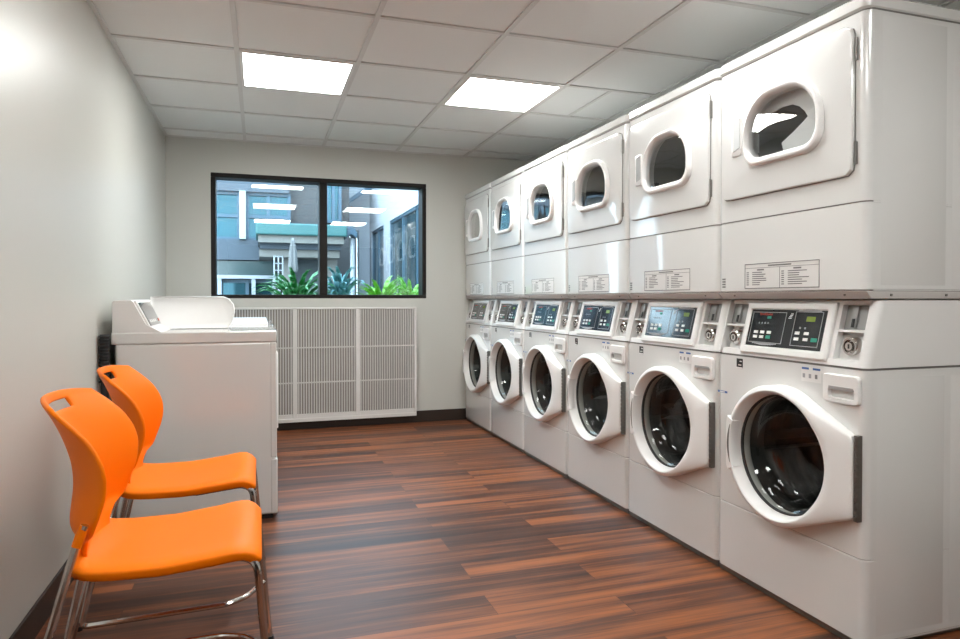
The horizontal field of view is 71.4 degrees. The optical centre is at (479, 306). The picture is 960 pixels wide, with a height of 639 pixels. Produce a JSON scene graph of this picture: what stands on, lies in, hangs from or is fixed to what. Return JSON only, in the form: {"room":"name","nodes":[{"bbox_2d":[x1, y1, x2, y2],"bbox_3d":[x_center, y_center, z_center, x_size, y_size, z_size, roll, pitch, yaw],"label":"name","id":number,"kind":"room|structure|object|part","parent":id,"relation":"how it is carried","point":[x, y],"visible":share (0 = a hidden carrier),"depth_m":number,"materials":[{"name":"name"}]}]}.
{"room":"laundry","nodes":[
{"label":"laundry","id":0,"kind":"room"},
{"bbox_2d":[0,0,165,638],"bbox_3d":[-0.831,-0.093,0.082,0.150,2.335,10.680,0,1,-18],"label":"wall","id":1,"kind":"structure","parent":0,"point":[83,201],"depth_m":2.37,"materials":[{"name":"white paint"}]},
{"bbox_2d":[9,559,73,638],"bbox_3d":[-0.755,1.024,0.121,0.010,0.100,10.680,0,1,-18],"label":"baseboard","id":2,"kind":"structure","parent":1,"relation":"attached to","point":[35,619],"depth_m":2.16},
{"bbox_2d":[86,0,957,161],"bbox_3d":[0.896,-1.267,0.639,3.488,0.008,10.680,0,1,-18],"label":"ceiling grid","id":3,"kind":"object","parent":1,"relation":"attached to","point":[378,15],"depth_m":3.61,"materials":[{"name":"metal"}]},
{"bbox_2d":[165,136,529,410],"bbox_3d":[-0.810,-0.162,5.818,3.788,2.335,0.200,0,1,-18],"label":"wall","id":4,"kind":"structure","parent":0,"point":[441,316],"depth_m":5.69,"materials":[{"name":"white paint"}]},
{"bbox_2d":[211,172,425,297],"bbox_3d":[-1.320,-0.567,5.616,1.745,0.995,0.154,0,1,-18],"label":"window","id":5,"kind":"structure","parent":4,"relation":"in","point":[322,183],"depth_m":5.54,"materials":[{"name":"brown metal"}]},
{"bbox_2d":[234,307,416,422],"bbox_3d":[-1.318,0.473,5.507,1.608,0.933,0.063,0,1,-18],"label":"heater cover","id":6,"kind":"object","parent":4,"relation":"attached to","point":[335,363],"visible":0.67,"depth_m":5.56,"materials":[{"name":"white metal"}]},
{"bbox_3d":[-1.759,0.468,5.347,0.497,0.887,0.027,0,1,-18],"label":"slat panel","id":7,"kind":"part","parent":6,"relation":"part of","materials":[{"name":"white metal"}]},
{"bbox_3d":[-1.264,0.466,5.511,0.471,0.887,0.027,0,1,-18],"label":"slat panel","id":8,"kind":"part","parent":6,"relation":"part of","materials":[{"name":"white metal"}]},
{"bbox_3d":[-0.789,0.464,5.668,0.461,0.887,0.027,0,1,-18],"label":"slat panel","id":9,"kind":"part","parent":6,"relation":"part of","materials":[{"name":"white metal"}]},
{"bbox_2d":[277,408,466,430],"bbox_3d":[-0.772,0.957,5.733,3.478,0.100,0.010,0,1,-18],"label":"baseboard","id":10,"kind":"structure","parent":4,"relation":"attached to","point":[460,413],"depth_m":5.72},
{"bbox_2d":[35,419,959,638],"bbox_3d":[0.888,1.127,0.691,3.788,0.120,11.030,0,1,-18],"label":"floor","id":11,"kind":"structure","parent":0,"point":[448,529],"depth_m":2.70,"materials":[{"name":"brown wood"}]},
{"bbox_2d":[98,334,115,517],"bbox_3d":[-1.732,0.580,3.144,0.047,0.914,0.356,0,1,-18],"label":"hose","id":12,"kind":"object","parent":11,"relation":"on","point":[103,339],"visible":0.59,"depth_m":2.98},
{"bbox_2d":[40,388,273,638],"bbox_3d":[-0.866,0.639,1.807,0.595,0.833,0.458,0,1,-18],"label":"chair","id":13,"kind":"object","parent":11,"relation":"on","point":[100,440],"visible":1,"depth_m":1.76,"materials":[{"name":"orange plastic"}]},
{"bbox_3d":[-0.997,0.778,1.542,0.170,0.539,0.021,0,1,-18],"label":"leg","id":14,"kind":"part","parent":13,"relation":"part of","materials":[{"name":"silver metal"}]},
{"bbox_2d":[71,524,87,548],"bbox_3d":[-0.935,0.537,1.561,0.037,0.056,0.023,0,1,-18],"label":"socket","id":15,"kind":"object","parent":13,"relation":"attached to","point":[81,535],"depth_m":1.55,"materials":[{"name":"orange plastic"}]},
{"bbox_3d":[-1.032,0.425,1.749,0.181,0.403,0.449,0,1,-18],"label":"backrest","id":16,"kind":"part","parent":13,"relation":"part of","materials":[{"name":"orange plastic"}]},
{"bbox_3d":[-1.130,0.773,1.945,0.170,0.539,0.021,0,1,-18],"label":"leg","id":17,"kind":"part","parent":13,"relation":"part of","materials":[{"name":"silver metal"}]},
{"bbox_3d":[-0.832,0.625,1.818,0.452,0.062,0.451,0,1,-18],"label":"seat","id":18,"kind":"part","parent":13,"relation":"part of","materials":[{"name":"orange plastic"}]},
{"bbox_3d":[-0.638,0.835,1.688,0.235,0.418,0.029,0,1,-5],"label":"leg","id":19,"kind":"part","parent":13,"relation":"part of","materials":[{"name":"silver metal"}]},
{"bbox_3d":[-0.756,0.831,2.043,0.235,0.418,0.029,0,1,-32],"label":"leg","id":20,"kind":"part","parent":13,"relation":"part of","materials":[{"name":"silver metal"}]},
{"bbox_2d":[77,365,265,631],"bbox_3d":[-1.099,0.631,2.454,0.595,0.833,0.458,0,1,-18],"label":"chair","id":21,"kind":"object","parent":11,"relation":"on","point":[131,391],"visible":0.64,"depth_m":2.43,"materials":[{"name":"orange plastic"}]},
{"bbox_3d":[-1.230,0.770,2.189,0.170,0.539,0.021,0,1,-18],"label":"leg","id":22,"kind":"part","parent":21,"relation":"part of","materials":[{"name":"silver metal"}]},
{"bbox_3d":[-1.265,0.417,2.397,0.181,0.403,0.449,0,1,-18],"label":"backrest","id":23,"kind":"part","parent":21,"relation":"part of","materials":[{"name":"orange plastic"}]},
{"bbox_3d":[-1.363,0.766,2.593,0.170,0.539,0.021,0,1,-18],"label":"leg","id":24,"kind":"part","parent":21,"relation":"part of","materials":[{"name":"silver metal"}]},
{"bbox_3d":[-1.065,0.618,2.466,0.452,0.062,0.451,0,1,-18],"label":"seat","id":25,"kind":"part","parent":21,"relation":"part of","materials":[{"name":"orange plastic"}]},
{"bbox_3d":[-0.871,0.828,2.335,0.235,0.418,0.029,0,1,-5],"label":"leg","id":26,"kind":"part","parent":21,"relation":"part of","materials":[{"name":"silver metal"}]},
{"bbox_3d":[-0.989,0.823,2.690,0.235,0.418,0.029,0,1,-32],"label":"leg","id":27,"kind":"part","parent":21,"relation":"part of","materials":[{"name":"silver metal"}]},
{"bbox_2d":[111,296,277,518],"bbox_3d":[-1.438,0.490,3.475,0.730,1.088,0.690,0,1,-18],"label":"washer","id":28,"kind":"object","parent":11,"relation":"on","point":[216,381],"visible":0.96,"depth_m":3.18,"materials":[{"name":"white metal"}]},
{"bbox_3d":[-1.671,0.043,3.385,0.100,0.149,0.646,0,1,-18],"label":"control panel","id":29,"kind":"part","parent":28,"relation":"part of","materials":[{"name":"white plastic"}]},
{"bbox_3d":[-1.496,0.029,3.486,0.410,0.166,0.109,0,1,-18],"label":"raised lid","id":30,"kind":"part","parent":28,"relation":"part of","materials":[{"name":"white plastic"}]},
{"bbox_3d":[-1.441,0.142,3.470,0.722,0.056,0.690,0,1,-18],"label":"panel","id":31,"kind":"part","parent":28,"relation":"part of","materials":[{"name":"white ceramic"}]},
{"bbox_3d":[-1.114,0.451,3.582,0.031,0.564,0.686,0,1,-18],"label":"panel","id":32,"kind":"part","parent":28,"relation":"part of","materials":[{"name":"white metal"}]},
{"bbox_3d":[-1.113,0.874,3.587,0.034,0.270,0.686,0,1,-18],"label":"kick panel","id":33,"kind":"part","parent":28,"relation":"part of","materials":[{"name":"white metal"}]},
{"bbox_3d":[-1.096,0.423,3.587,0.010,0.380,0.450,0,1,-18],"label":"loading door","id":34,"kind":"part","parent":28,"relation":"part of","materials":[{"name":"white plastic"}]},
{"bbox_2d":[230,320,273,325],"bbox_3d":[-1.657,0.491,4.140,0.730,1.070,0.690,0,1,-18],"label":"washer","id":35,"kind":"object","parent":11,"relation":"on","point":[235,322],"visible":0.03,"depth_m":4.01,"materials":[{"name":"white metal"}]},
{"bbox_2d":[233,317,270,320],"bbox_3d":[-1.877,0.483,4.805,0.730,1.070,0.690,0,1,-18],"label":"washer","id":36,"kind":"object","parent":11,"relation":"on","point":[235,318],"visible":0.05,"depth_m":4.82,"materials":[{"name":"white metal"}]},
{"bbox_3d":[-1.780,0.094,4.832,0.446,0.016,0.590,0,1,-18],"label":"lid","id":37,"kind":"part","parent":36,"relation":"part of","materials":[{"name":"white plastic"}]},
{"bbox_2d":[463,299,496,433],"bbox_3d":[0.283,0.472,5.701,0.772,1.070,0.685,0,1,-18],"label":"washer","id":38,"kind":"object","parent":11,"relation":"on","point":[477,349],"visible":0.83,"depth_m":5.56,"materials":[{"name":"metal"}]},
{"bbox_3d":[-0.119,0.471,5.777,0.055,0.203,0.046,0,1,-18],"label":"handle","id":39,"kind":"part","parent":38,"relation":"part of","materials":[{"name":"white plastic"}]},
{"bbox_3d":[-0.029,0.474,5.550,0.078,0.482,0.542,0,1,-18],"label":"door","id":40,"kind":"part","parent":38,"relation":"part of","materials":[{"name":"white plastic"}]},
{"bbox_3d":[0.312,0.855,5.716,0.710,0.257,0.684,0,1,-18],"label":"panel","id":41,"kind":"part","parent":38,"relation":"part of","materials":[{"name":"white metal"}]},
{"bbox_2d":[465,183,493,298],"bbox_3d":[0.295,-0.526,5.693,0.747,0.918,0.686,0,1,-18],"label":"dryer","id":42,"kind":"object","parent":38,"relation":"on","point":[478,201],"visible":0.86,"depth_m":5.52,"materials":[{"name":"grey paint"}]},
{"bbox_3d":[-0.024,-0.673,5.590,0.035,0.458,0.605,0,1,-18],"label":"door","id":43,"kind":"part","parent":42,"relation":"part of","materials":[{"name":"white metal"}]},
{"bbox_3d":[0.312,-0.228,5.703,0.710,0.268,0.684,0,1,-18],"label":"panel","id":44,"kind":"part","parent":42,"relation":"part of","materials":[{"name":"white metal"}]},
{"bbox_3d":[0.007,0.040,5.615,0.088,0.192,0.410,0,1,-18],"label":"control panel","id":45,"kind":"part","parent":38,"relation":"part of","materials":[{"name":"white plastic"}]},
{"bbox_3d":[0.056,0.218,5.351,0.024,0.090,0.139,0,1,-18],"label":"detergent drawer","id":46,"kind":"part","parent":38,"relation":"part of","materials":[{"name":"white plastic"}]},
{"bbox_2d":[489,299,530,452],"bbox_3d":[0.498,0.480,5.048,0.772,1.070,0.685,0,1,-18],"label":"washer","id":47,"kind":"object","parent":11,"relation":"on","point":[506,358],"visible":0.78,"depth_m":4.91,"materials":[{"name":"metal"}]},
{"bbox_3d":[0.097,0.479,5.124,0.055,0.203,0.046,0,1,-18],"label":"handle","id":48,"kind":"part","parent":47,"relation":"part of","materials":[{"name":"white plastic"}]},
{"bbox_3d":[0.187,0.482,4.897,0.078,0.482,0.542,0,1,-18],"label":"door","id":49,"kind":"part","parent":47,"relation":"part of","materials":[{"name":"white plastic"}]},
{"bbox_3d":[0.527,0.863,5.063,0.710,0.257,0.684,0,1,-18],"label":"panel","id":50,"kind":"part","parent":47,"relation":"part of","materials":[{"name":"white metal"}]},
{"bbox_2d":[491,166,525,298],"bbox_3d":[0.510,-0.518,5.040,0.747,0.918,0.686,0,1,-18],"label":"dryer","id":51,"kind":"object","parent":47,"relation":"on","point":[507,191],"visible":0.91,"depth_m":4.86,"materials":[{"name":"grey paint"}]},
{"bbox_3d":[0.192,-0.666,4.938,0.035,0.458,0.605,0,1,-18],"label":"door","id":52,"kind":"part","parent":51,"relation":"part of","materials":[{"name":"white metal"}]},
{"bbox_3d":[0.527,-0.220,5.050,0.710,0.268,0.684,0,1,-18],"label":"panel","id":53,"kind":"part","parent":51,"relation":"part of","materials":[{"name":"white metal"}]},
{"bbox_3d":[0.223,0.048,4.962,0.088,0.192,0.410,0,1,-18],"label":"control panel","id":54,"kind":"part","parent":47,"relation":"part of","materials":[{"name":"white plastic"}]},
{"bbox_3d":[0.272,0.226,4.699,0.024,0.090,0.139,0,1,-18],"label":"detergent drawer","id":55,"kind":"part","parent":47,"relation":"part of","materials":[{"name":"white plastic"}]},
{"bbox_2d":[522,299,614,477],"bbox_3d":[0.714,0.488,4.396,0.772,1.070,0.685,0,1,-18],"label":"washer","id":56,"kind":"object","parent":11,"relation":"on","point":[545,366],"visible":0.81,"depth_m":4.25,"materials":[{"name":"metal"}]},
{"bbox_3d":[0.312,0.487,4.472,0.055,0.203,0.046,0,1,-18],"label":"handle","id":57,"kind":"part","parent":56,"relation":"part of","materials":[{"name":"white plastic"}]},
{"bbox_3d":[0.402,0.490,4.245,0.078,0.482,0.542,0,1,-18],"label":"door","id":58,"kind":"part","parent":56,"relation":"part of","materials":[{"name":"white plastic"}]},
{"bbox_2d":[533,304,557,324],"bbox_3d":[0.421,0.051,4.306,0.035,0.133,0.327,0,1,-18],"label":"control panel","id":59,"kind":"object","parent":56,"relation":"attached to","point":[544,314],"depth_m":4.30,"materials":[{"name":"black plastic"}]},
{"bbox_3d":[0.743,0.870,4.410,0.710,0.257,0.684,0,1,-18],"label":"panel","id":60,"kind":"part","parent":56,"relation":"part of","materials":[{"name":"white metal"}]},
{"bbox_3d":[0.438,0.056,4.309,0.088,0.192,0.410,0,1,-18],"label":"control panel","id":61,"kind":"part","parent":56,"relation":"part of","materials":[{"name":"white plastic"}]},
{"bbox_2d":[524,144,570,298],"bbox_3d":[0.726,-0.510,4.387,0.747,0.918,0.686,0,1,-18],"label":"dryer","id":62,"kind":"object","parent":56,"relation":"on","point":[546,249],"visible":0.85,"depth_m":4.22,"materials":[{"name":"grey paint"}]},
{"bbox_3d":[0.320,-0.669,4.472,0.004,0.122,0.035,0,1,-18],"label":"handle plate","id":63,"kind":"part","parent":62,"relation":"part of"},
{"bbox_3d":[0.322,-0.662,4.479,0.007,0.144,0.055,0,1,-18],"label":"handle","id":64,"kind":"part","parent":62,"relation":"part of","materials":[{"name":"white plastic"}]},
{"bbox_3d":[0.407,-0.658,4.285,0.035,0.458,0.605,0,1,-18],"label":"door","id":65,"kind":"part","parent":62,"relation":"part of","materials":[{"name":"white metal"}]},
{"bbox_3d":[0.743,-0.212,4.397,0.710,0.268,0.684,0,1,-18],"label":"panel","id":66,"kind":"part","parent":62,"relation":"part of","materials":[{"name":"white metal"}]},
{"bbox_3d":[0.487,0.234,4.046,0.024,0.090,0.139,0,1,-18],"label":"detergent drawer","id":67,"kind":"part","parent":56,"relation":"part of","materials":[{"name":"white plastic"}]},
{"bbox_3d":[0.549,0.011,4.061,0.031,0.076,0.098,0,1,-18],"label":"coin plate","id":68,"kind":"part","parent":56,"relation":"part of","materials":[{"name":"silver metal"}]},
{"bbox_2d":[567,300,636,513],"bbox_3d":[0.930,0.496,3.743,0.772,1.070,0.685,0,1,-18],"label":"washer","id":69,"kind":"object","parent":11,"relation":"on","point":[599,330],"visible":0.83,"depth_m":3.60,"materials":[{"name":"metal"}]},
{"bbox_3d":[0.528,0.495,3.819,0.055,0.203,0.046,0,1,-18],"label":"handle","id":70,"kind":"part","parent":69,"relation":"part of","materials":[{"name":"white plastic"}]},
{"bbox_3d":[0.596,0.013,3.917,0.031,0.076,0.102,0,1,-18],"label":"coin plate","id":71,"kind":"part","parent":69,"relation":"part of","materials":[{"name":"silver metal"}]},
{"bbox_3d":[0.618,0.498,3.592,0.078,0.482,0.542,0,1,-18],"label":"door","id":72,"kind":"part","parent":69,"relation":"part of","materials":[{"name":"white plastic"}]},
{"bbox_2d":[580,305,613,328],"bbox_3d":[0.636,0.058,3.653,0.035,0.133,0.327,0,1,-18],"label":"control panel","id":73,"kind":"object","parent":69,"relation":"attached to","point":[592,316],"depth_m":3.65,"materials":[{"name":"black plastic"}]},
{"bbox_3d":[0.959,0.878,3.757,0.710,0.257,0.684,0,1,-18],"label":"panel","id":74,"kind":"part","parent":69,"relation":"part of","materials":[{"name":"white metal"}]},
{"bbox_3d":[0.654,0.064,3.656,0.088,0.192,0.410,0,1,-18],"label":"control panel","id":75,"kind":"part","parent":69,"relation":"part of","materials":[{"name":"white plastic"}]},
{"bbox_2d":[568,114,632,298],"bbox_3d":[0.941,-0.502,3.734,0.747,0.918,0.686,0,1,-18],"label":"dryer","id":76,"kind":"object","parent":69,"relation":"on","point":[598,160],"visible":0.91,"depth_m":3.57,"materials":[{"name":"grey paint"}]},
{"bbox_3d":[0.536,-0.661,3.819,0.004,0.122,0.035,0,1,-18],"label":"handle plate","id":77,"kind":"part","parent":76,"relation":"part of","materials":[{"name":"white plastic"}]},
{"bbox_3d":[0.538,-0.654,3.826,0.007,0.144,0.055,0,1,-18],"label":"handle","id":78,"kind":"part","parent":76,"relation":"part of","materials":[{"name":"white plastic"}]},
{"bbox_3d":[0.623,-0.650,3.632,0.035,0.458,0.605,0,1,-18],"label":"door","id":79,"kind":"part","parent":76,"relation":"part of","materials":[{"name":"white metal"}]},
{"bbox_3d":[0.959,-0.204,3.744,0.710,0.268,0.684,0,1,-18],"label":"panel","id":80,"kind":"part","parent":76,"relation":"part of","materials":[{"name":"white metal"}]},
{"bbox_3d":[0.703,0.242,3.393,0.024,0.090,0.139,0,1,-18],"label":"detergent drawer","id":81,"kind":"part","parent":69,"relation":"part of","materials":[{"name":"white plastic"}]},
{"bbox_3d":[0.764,0.019,3.408,0.031,0.076,0.098,0,1,-18],"label":"coin plate","id":82,"kind":"part","parent":69,"relation":"part of","materials":[{"name":"silver metal"}]},
{"bbox_2d":[627,300,729,565],"bbox_3d":[1.145,0.504,3.090,0.772,1.070,0.685,0,1,-18],"label":"washer","id":83,"kind":"object","parent":11,"relation":"on","point":[674,372],"visible":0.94,"depth_m":2.95,"materials":[{"name":"metal"}]},
{"bbox_3d":[0.743,0.503,3.166,0.055,0.203,0.046,0,1,-18],"label":"handle","id":84,"kind":"part","parent":83,"relation":"part of","materials":[{"name":"white plastic"}]},
{"bbox_3d":[0.812,0.021,3.264,0.031,0.076,0.102,0,1,-18],"label":"coin plate","id":85,"kind":"part","parent":83,"relation":"part of","materials":[{"name":"silver metal"}]},
{"bbox_2d":[647,307,694,336],"bbox_3d":[0.852,0.066,3.000,0.035,0.133,0.327,0,1,-18],"label":"control panel","id":86,"kind":"object","parent":83,"relation":"attached to","point":[661,321],"depth_m":2.99,"materials":[{"name":"black plastic"}]},
{"bbox_3d":[0.834,0.505,2.939,0.078,0.482,0.542,0,1,-18],"label":"door","id":87,"kind":"part","parent":83,"relation":"part of","materials":[{"name":"white plastic"}]},
{"bbox_3d":[0.869,0.072,3.004,0.088,0.192,0.410,0,1,-18],"label":"control panel","id":88,"kind":"part","parent":83,"relation":"part of","materials":[{"name":"white plastic"}]},
{"bbox_3d":[1.174,0.886,3.105,0.710,0.257,0.684,0,1,-18],"label":"panel","id":89,"kind":"part","parent":83,"relation":"part of","materials":[{"name":"white metal"}]},
{"bbox_2d":[629,69,723,298],"bbox_3d":[1.157,-0.495,3.082,0.747,0.918,0.686,0,1,-18],"label":"dryer","id":90,"kind":"object","parent":83,"relation":"on","point":[675,146],"visible":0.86,"depth_m":2.91,"materials":[{"name":"white metal"}]},
{"bbox_3d":[0.751,-0.653,3.166,0.004,0.122,0.035,0,1,-18],"label":"handle plate","id":91,"kind":"part","parent":90,"relation":"part of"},
{"bbox_3d":[0.753,-0.646,3.173,0.007,0.144,0.055,0,1,-18],"label":"handle","id":92,"kind":"part","parent":90,"relation":"part of","materials":[{"name":"white plastic"}]},
{"bbox_3d":[0.839,-0.642,2.979,0.035,0.458,0.605,0,1,-18],"label":"door","id":93,"kind":"part","parent":90,"relation":"part of","materials":[{"name":"white metal"}]},
{"bbox_3d":[1.174,-0.196,3.092,0.710,0.268,0.684,0,1,-18],"label":"panel","id":94,"kind":"part","parent":90,"relation":"part of","materials":[{"name":"white metal"}]},
{"bbox_3d":[0.917,0.246,2.736,0.021,0.013,0.092,0,1,-18],"label":"drawer pull","id":95,"kind":"part","parent":83,"relation":"part of","materials":[{"name":"white plastic"}]},
{"bbox_3d":[0.918,0.250,2.740,0.024,0.090,0.139,0,1,-18],"label":"detergent drawer","id":96,"kind":"part","parent":83,"relation":"part of","materials":[{"name":"white plastic"}]},
{"bbox_3d":[0.980,0.027,2.755,0.031,0.076,0.098,0,1,-18],"label":"coin plate","id":97,"kind":"part","parent":83,"relation":"part of","materials":[{"name":"silver metal"}]},
{"bbox_2d":[718,300,959,638],"bbox_3d":[1.361,0.511,2.437,0.772,1.070,0.685,0,1,-18],"label":"washer","id":98,"kind":"object","parent":11,"relation":"on","point":[840,419],"visible":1,"depth_m":2.12,"materials":[{"name":"white metal"}]},
{"bbox_3d":[0.959,0.511,2.513,0.055,0.203,0.046,0,1,-18],"label":"handle","id":99,"kind":"part","parent":98,"relation":"part of","materials":[{"name":"white plastic"}]},
{"bbox_3d":[1.028,0.028,2.611,0.031,0.076,0.102,0,1,-18],"label":"coin plate","id":100,"kind":"part","parent":98,"relation":"part of","materials":[{"name":"silver metal"}]},
{"bbox_2d":[748,309,823,347],"bbox_3d":[1.068,0.074,2.347,0.035,0.133,0.327,0,1,-18],"label":"control panel","id":101,"kind":"object","parent":98,"relation":"attached to","point":[767,328],"depth_m":2.34,"materials":[{"name":"black plastic"}]},
{"bbox_3d":[1.085,0.080,2.351,0.088,0.192,0.410,0,1,-18],"label":"control panel","id":102,"kind":"part","parent":98,"relation":"part of","materials":[{"name":"white plastic"}]},
{"bbox_3d":[1.049,0.513,2.286,0.078,0.482,0.542,0,1,-18],"label":"door","id":103,"kind":"part","parent":98,"relation":"part of","materials":[{"name":"white plastic"}]},
{"bbox_2d":[720,0,959,298],"bbox_3d":[1.373,-0.487,2.429,0.747,0.918,0.686,0,1,-18],"label":"dryer","id":104,"kind":"object","parent":98,"relation":"on","point":[840,131],"visible":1,"depth_m":2.10,"materials":[{"name":"white metal"}]},
{"bbox_3d":[0.967,-0.645,2.513,0.004,0.122,0.035,0,1,-18],"label":"handle plate","id":105,"kind":"part","parent":104,"relation":"part of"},
{"bbox_3d":[0.969,-0.639,2.520,0.007,0.144,0.055,0,1,-18],"label":"handle","id":106,"kind":"part","parent":104,"relation":"part of","materials":[{"name":"white plastic"}]},
{"bbox_3d":[1.054,-0.634,2.326,0.035,0.458,0.605,0,1,-18],"label":"door","id":107,"kind":"part","parent":104,"relation":"part of","materials":[{"name":"white metal"}]},
{"bbox_3d":[1.390,-0.188,2.439,0.710,0.268,0.684,0,1,-18],"label":"panel","id":108,"kind":"part","parent":104,"relation":"part of","materials":[{"name":"white metal"}]},
{"bbox_3d":[1.390,0.894,2.452,0.710,0.257,0.684,0,1,-18],"label":"panel","id":109,"kind":"part","parent":98,"relation":"part of","materials":[{"name":"white metal"}]},
{"bbox_3d":[1.133,0.254,2.083,0.021,0.013,0.092,0,1,-18],"label":"drawer pull","id":110,"kind":"part","parent":98,"relation":"part of","materials":[{"name":"white plastic"}]},
{"bbox_3d":[1.134,0.258,2.087,0.024,0.090,0.139,0,1,-18],"label":"detergent drawer","id":111,"kind":"part","parent":98,"relation":"part of","materials":[{"name":"white plastic"}]},
{"bbox_3d":[1.196,0.035,2.103,0.031,0.076,0.098,0,1,-18],"label":"coin plate","id":112,"kind":"part","parent":98,"relation":"part of","materials":[{"name":"silver metal"}]},
{"bbox_2d":[92,0,948,159],"bbox_3d":[0.888,-1.329,0.662,3.788,0.116,11.030,0,1,-18],"label":"ceiling","id":113,"kind":"structure","parent":0,"point":[700,29],"depth_m":3.47,"materials":[{"name":"tile"}]},
{"bbox_2d":[239,51,355,95],"bbox_3d":[-1.035,-1.303,3.755,0.586,0.009,0.586,0,1,-18],"label":"recessed light","id":114,"kind":"object","parent":113,"relation":"in","point":[258,70],"visible":1,"depth_m":3.73,"materials":[{"name":"white plastic"}]},
{"bbox_2d":[442,76,562,112],"bbox_3d":[0.124,-1.308,4.138,0.586,0.009,0.586,0,1,-18],"label":"recessed light","id":115,"kind":"object","parent":113,"relation":"in","point":[474,92],"visible":1,"depth_m":4.11,"materials":[{"name":"white plastic"}]},
{"bbox_2d":[615,0,959,299],"bbox_3d":[2.623,-0.106,1.223,0.150,2.335,10.680,0,1,-18],"label":"wall","id":116,"kind":"structure","parent":0,"point":[955,5],"depth_m":3.44,"materials":[{"name":"white paint"}]},
{"label":"outside","id":117,"kind":"structure","parent":0,"visible":0},
{"bbox_3d":[-4.685,1.055,14.200,18.000,0.200,18.120,0,1,-18],"label":"ground","id":118,"kind":"structure","parent":117,"visible":0},
{"bbox_2d":[273,256,282,294],"bbox_3d":[-2.660,0.175,8.818,0.123,1.690,0.030,0,1,-18],"label":"trellis","id":119,"kind":"object","parent":118,"relation":"on","point":[274,263],"visible":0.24,"depth_m":8.80,"materials":[{"name":"white wood"}]},
{"bbox_2d":[217,180,348,294],"bbox_3d":[-7.254,-1.285,15.493,7.950,4.520,4.000,0,1,-18],"label":"building","id":120,"kind":"structure","parent":118,"relation":"on","point":[240,204],"depth_m":14.42,"materials":[{"name":"grey paint"}]},
{"bbox_3d":[-5.825,-1.939,14.156,1.330,0.970,0.040,0,1,-18],"label":"pane","id":121,"kind":"part","parent":120,"relation":"part of","materials":[{"name":"blue glass"}]},
{"bbox_3d":[-7.468,-0.806,13.516,6.300,0.320,0.070,0,1,-18],"label":"balcony glass","id":122,"kind":"part","parent":120,"relation":"part of","materials":[{"name":"glass"}]},
{"bbox_3d":[-7.445,0.151,13.520,6.340,1.625,0.180,0,1,-18],"label":"balcony rail","id":123,"kind":"part","parent":120,"relation":"part of","materials":[{"name":"white metal"}]},
{"bbox_3d":[-5.064,0.201,14.539,1.060,1.500,0.040,0,1,-18],"label":"pane","id":124,"kind":"part","parent":120,"relation":"part of","materials":[{"name":"blue glass"}]},
{"bbox_3d":[-4.615,-1.944,14.556,0.860,0.970,0.040,0,1,-18],"label":"pane","id":125,"kind":"part","parent":120,"relation":"part of","materials":[{"name":"blue glass"}]},
{"bbox_3d":[-3.300,-2.704,14.981,0.290,1.600,0.040,0,1,-18],"label":"pane","id":126,"kind":"part","parent":120,"relation":"part of","materials":[{"name":"blue glass"}]},
{"bbox_2d":[288,238,297,271],"bbox_3d":[-2.429,0.067,8.678,0.440,1.910,0.440,0,1,-18],"label":"patio umbrella","id":127,"kind":"object","parent":118,"relation":"on","point":[292,263],"visible":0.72,"depth_m":8.64,"materials":[{"name":"fabric"}]},
{"bbox_2d":[256,222,357,294],"bbox_3d":[-3.576,-0.329,13.718,1.946,2.580,1.500,0,1,-18],"label":"entrance canopy","id":128,"kind":"object","parent":118,"relation":"on","point":[274,239],"visible":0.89,"depth_m":13.22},
{"bbox_3d":[-3.688,-0.021,14.290,0.560,1.950,0.150,0,1,-18],"label":"dark doorway","id":129,"kind":"part","parent":128,"relation":"part of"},
{"bbox_2d":[349,187,417,294],"bbox_3d":[-1.373,-1.242,11.907,0.930,4.450,10.300,0,1,-18],"label":"white wing","id":130,"kind":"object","parent":118,"relation":"on","point":[385,221],"visible":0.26,"depth_m":14.71},
{"bbox_3d":[-3.218,-0.399,16.626,0.280,2.650,0.100,0,1,-18],"label":"door","id":131,"kind":"part","parent":130,"relation":"part of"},
{"bbox_3d":[-2.318,-0.651,15.525,0.020,2.280,1.650,0,1,-18],"label":"pane","id":132,"kind":"part","parent":130,"relation":"part of","materials":[{"name":"glass"}]},
{"bbox_3d":[-1.252,-0.612,12.297,0.020,2.280,3.750,0,1,-18],"label":"pane","id":133,"kind":"part","parent":130,"relation":"part of","materials":[{"name":"glass"}]},
{"bbox_3d":[-1.326,0.628,6.415,2.500,0.842,0.700,0,1,-18],"label":"planter box","id":134,"kind":"object","parent":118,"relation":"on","visible":0},
{"bbox_2d":[252,267,337,294],"bbox_3d":[-1.688,-0.079,6.197,0.825,0.561,0.782,0,1,-18],"label":"palm","id":135,"kind":"object","parent":134,"relation":"on","point":[292,287],"visible":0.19,"depth_m":6.12,"materials":[{"name":"green plant"}]},
{"bbox_2d":[327,266,365,294],"bbox_3d":[-1.351,-0.094,6.476,0.562,0.584,0.564,0,1,-18],"label":"spiky plant","id":136,"kind":"object","parent":134,"relation":"on","point":[340,282],"visible":0.32,"depth_m":6.40,"materials":[{"name":"blue plant"}]},
{"bbox_2d":[352,275,411,294],"bbox_3d":[-0.951,-0.055,6.438,0.646,0.507,0.604,0,1,-18],"label":"plant","id":137,"kind":"object","parent":134,"relation":"on","point":[389,286],"visible":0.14,"depth_m":6.37,"materials":[{"name":"green plant"}]},
{"bbox_2d":[395,276,417,294],"bbox_3d":[-0.695,-0.056,6.605,0.472,0.505,0.405,0,1,-18],"label":"leafy shrub","id":138,"kind":"object","parent":134,"relation":"on","point":[408,287],"visible":0.13,"depth_m":6.56,"materials":[{"name":"green plant"}]}
]}

